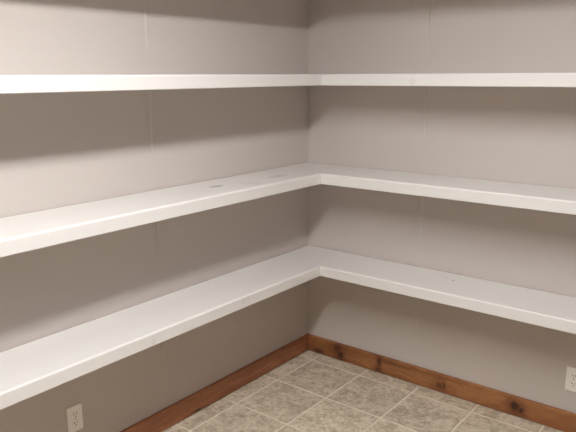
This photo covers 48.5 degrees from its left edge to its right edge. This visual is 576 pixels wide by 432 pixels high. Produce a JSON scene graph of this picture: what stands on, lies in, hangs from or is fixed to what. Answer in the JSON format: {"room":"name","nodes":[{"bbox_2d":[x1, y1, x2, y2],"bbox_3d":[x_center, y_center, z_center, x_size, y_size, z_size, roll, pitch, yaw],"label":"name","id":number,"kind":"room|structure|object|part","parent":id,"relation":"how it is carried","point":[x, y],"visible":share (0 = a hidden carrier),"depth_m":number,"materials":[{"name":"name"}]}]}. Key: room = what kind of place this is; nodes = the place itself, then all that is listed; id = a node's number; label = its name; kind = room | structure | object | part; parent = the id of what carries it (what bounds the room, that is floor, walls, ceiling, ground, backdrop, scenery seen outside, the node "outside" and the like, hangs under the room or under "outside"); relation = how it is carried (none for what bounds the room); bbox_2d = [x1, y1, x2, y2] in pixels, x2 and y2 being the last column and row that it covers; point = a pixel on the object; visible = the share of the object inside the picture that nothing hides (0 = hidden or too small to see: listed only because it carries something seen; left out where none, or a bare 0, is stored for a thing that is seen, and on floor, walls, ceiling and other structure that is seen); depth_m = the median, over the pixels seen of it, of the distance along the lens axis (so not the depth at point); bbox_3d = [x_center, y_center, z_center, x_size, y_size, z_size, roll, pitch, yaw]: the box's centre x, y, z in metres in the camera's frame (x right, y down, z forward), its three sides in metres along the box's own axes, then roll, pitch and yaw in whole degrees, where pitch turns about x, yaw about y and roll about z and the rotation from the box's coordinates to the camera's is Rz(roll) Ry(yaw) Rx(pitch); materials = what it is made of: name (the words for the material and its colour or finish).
{"room":"pantry","nodes":[
{"label":"pantry","id":0,"kind":"room"},
{"bbox_2d":[0,0,307,431],"bbox_3d":[-1.288,-0.048,1.958,0.100,2.610,4.600,9,16,37],"label":"wall","id":1,"kind":"structure","parent":0,"point":[58,149],"depth_m":2.75,"materials":[{"name":"grey paint"}]},
{"bbox_2d":[66,402,82,431],"bbox_3d":[-0.866,0.824,2.603,0.008,0.115,0.070,9,16,37],"label":"wall outlet","id":2,"kind":"object","parent":1,"relation":"attached to","point":[74,413],"visible":1,"depth_m":2.60,"materials":[{"name":"white plastic"}]},
{"bbox_2d":[71,410,78,417],"bbox_3d":[-0.864,0.805,2.597,0.003,0.028,0.034,9,16,37],"label":"receptacle","id":3,"kind":"object","parent":2,"relation":"attached to","point":[74,413],"depth_m":2.59,"materials":[{"name":"white plastic"}]},
{"bbox_2d":[72,419,79,426],"bbox_3d":[-0.864,0.844,2.606,0.003,0.028,0.034,9,16,37],"label":"receptacle","id":4,"kind":"object","parent":2,"relation":"attached to","point":[75,422],"depth_m":2.60,"materials":[{"name":"white plastic"}]},
{"bbox_2d":[143,0,147,48],"bbox_3d":[-0.493,-0.819,2.547,0.235,0.290,0.030,9,16,37],"label":"shelf bracket","id":5,"kind":"object","parent":1,"relation":"attached to","point":[144,1],"visible":1,"depth_m":2.62,"materials":[{"name":"grey metal"}]},
{"bbox_2d":[147,90,152,151],"bbox_3d":[-0.491,-0.402,2.639,0.235,0.290,0.030,9,16,37],"label":"shelf bracket","id":6,"kind":"object","parent":1,"relation":"attached to","point":[149,95],"visible":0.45,"depth_m":2.70,"materials":[{"name":"grey metal"}]},
{"bbox_2d":[154,221,158,261],"bbox_3d":[-0.488,0.075,2.745,0.235,0.290,0.030,9,16,37],"label":"shelf bracket","id":7,"kind":"object","parent":1,"relation":"attached to","point":[155,223],"visible":0.3,"depth_m":2.82,"materials":[{"name":"grey metal"}]},
{"bbox_2d":[120,333,308,431],"bbox_3d":[-1.236,1.136,2.182,0.018,0.101,4.400,9,16,37],"label":"baseboard","id":8,"kind":"structure","parent":1,"relation":"attached to","point":[165,418],"depth_m":3.26,"materials":[{"name":"brown wood"}]},
{"bbox_2d":[0,245,575,409],"bbox_3d":[0.091,0.794,1.029,3.391,0.054,4.394,9,16,37],"label":"corner shelf","id":9,"kind":"object","parent":1,"relation":"attached to","point":[30,369],"visible":1,"depth_m":2.77,"materials":[{"name":"white wood"}]},
{"bbox_3d":[-1.102,0.636,1.775,0.018,0.054,4.114,9,16,37],"label":"trim","id":10,"kind":"part","parent":9,"relation":"part of","materials":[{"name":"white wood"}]},
{"bbox_3d":[1.382,0.485,2.407,3.113,0.054,0.018,9,16,37],"label":"trim","id":11,"kind":"part","parent":9,"relation":"part of","materials":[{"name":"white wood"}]},
{"bbox_2d":[0,162,575,257],"bbox_3d":[0.088,0.319,0.926,3.394,0.054,4.395,9,16,37],"label":"corner shelf","id":12,"kind":"object","parent":1,"relation":"attached to","point":[26,232],"visible":1,"depth_m":2.67,"materials":[{"name":"white wood"}]},
{"bbox_3d":[-1.104,0.161,1.670,0.018,0.054,4.114,9,16,37],"label":"trim","id":13,"kind":"part","parent":12,"relation":"part of","materials":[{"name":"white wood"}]},
{"bbox_3d":[1.380,0.010,2.302,3.113,0.054,0.018,9,16,37],"label":"trim","id":14,"kind":"part","parent":12,"relation":"part of","materials":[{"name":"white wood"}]},
{"bbox_2d":[0,73,575,93],"bbox_3d":[0.085,-0.158,0.823,3.398,0.054,4.398,9,16,37],"label":"corner shelf","id":15,"kind":"object","parent":1,"relation":"attached to","point":[9,84],"visible":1,"depth_m":2.52,"materials":[{"name":"white wood"}]},
{"bbox_3d":[-1.106,-0.316,1.565,0.018,0.054,4.114,9,16,37],"label":"trim","id":16,"kind":"part","parent":15,"relation":"part of","materials":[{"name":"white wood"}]},
{"bbox_3d":[1.378,-0.467,2.197,3.113,0.054,0.018,9,16,37],"label":"trim","id":17,"kind":"part","parent":15,"relation":"part of","materials":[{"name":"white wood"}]},
{"bbox_2d":[162,350,563,431],"bbox_3d":[0.092,1.433,1.175,3.600,0.060,4.600,9,16,37],"label":"floor","id":18,"kind":"structure","parent":0,"point":[311,391],"depth_m":3.19,"materials":[{"name":"tile"}]},
{"bbox_2d":[308,0,575,412],"bbox_3d":[1.480,-0.208,2.622,3.400,2.610,0.100,9,16,37],"label":"wall","id":19,"kind":"structure","parent":0,"point":[525,135],"depth_m":3.13,"materials":[{"name":"grey paint"}]},
{"bbox_2d":[416,298,418,324],"bbox_3d":[0.608,0.455,3.257,0.030,0.290,0.235,9,16,37],"label":"shelf bracket","id":20,"kind":"object","parent":19,"relation":"attached to","point":[417,299],"visible":0.29,"depth_m":3.36,"materials":[{"name":"grey metal"}]},
{"bbox_2d":[420,196,423,235],"bbox_3d":[0.606,-0.020,3.152,0.030,0.290,0.235,9,16,37],"label":"shelf bracket","id":21,"kind":"object","parent":19,"relation":"attached to","point":[421,197],"visible":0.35,"depth_m":3.24,"materials":[{"name":"grey metal"}]},
{"bbox_2d":[424,86,428,139],"bbox_3d":[0.603,-0.497,3.047,0.030,0.290,0.235,9,16,37],"label":"shelf bracket","id":22,"kind":"object","parent":19,"relation":"attached to","point":[426,91],"visible":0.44,"depth_m":3.13,"materials":[{"name":"grey metal"}]},
{"bbox_2d":[427,0,431,50],"bbox_3d":[0.601,-0.914,2.955,0.030,0.290,0.235,9,16,37],"label":"shelf bracket","id":23,"kind":"object","parent":19,"relation":"attached to","point":[429,1],"visible":1,"depth_m":3.04,"materials":[{"name":"grey metal"}]},
{"bbox_2d":[308,334,575,431],"bbox_3d":[1.456,0.980,2.831,3.382,0.101,0.018,9,16,37],"label":"baseboard","id":24,"kind":"structure","parent":19,"relation":"attached to","point":[560,419],"depth_m":3.30,"materials":[{"name":"brown wood"}]},
{"bbox_2d":[565,366,575,391],"bbox_3d":[1.300,0.746,2.910,0.070,0.115,0.008,9,16,37],"label":"wall outlet","id":25,"kind":"object","parent":19,"relation":"attached to","point":[570,383],"visible":1,"depth_m":2.92,"materials":[{"name":"white plastic"}]},
{"bbox_2d":[569,381,575,386],"bbox_3d":[1.299,0.766,2.913,0.034,0.028,0.003,9,16,37],"label":"receptacle","id":26,"kind":"object","parent":25,"relation":"attached to","point":[571,383],"depth_m":2.91,"materials":[{"name":"white plastic"}]},
{"bbox_2d":[570,373,575,379],"bbox_3d":[1.299,0.728,2.904,0.034,0.028,0.003,9,16,37],"label":"receptacle","id":27,"kind":"object","parent":25,"relation":"attached to","point":[572,375],"depth_m":2.91,"materials":[{"name":"white plastic"}]}
]}

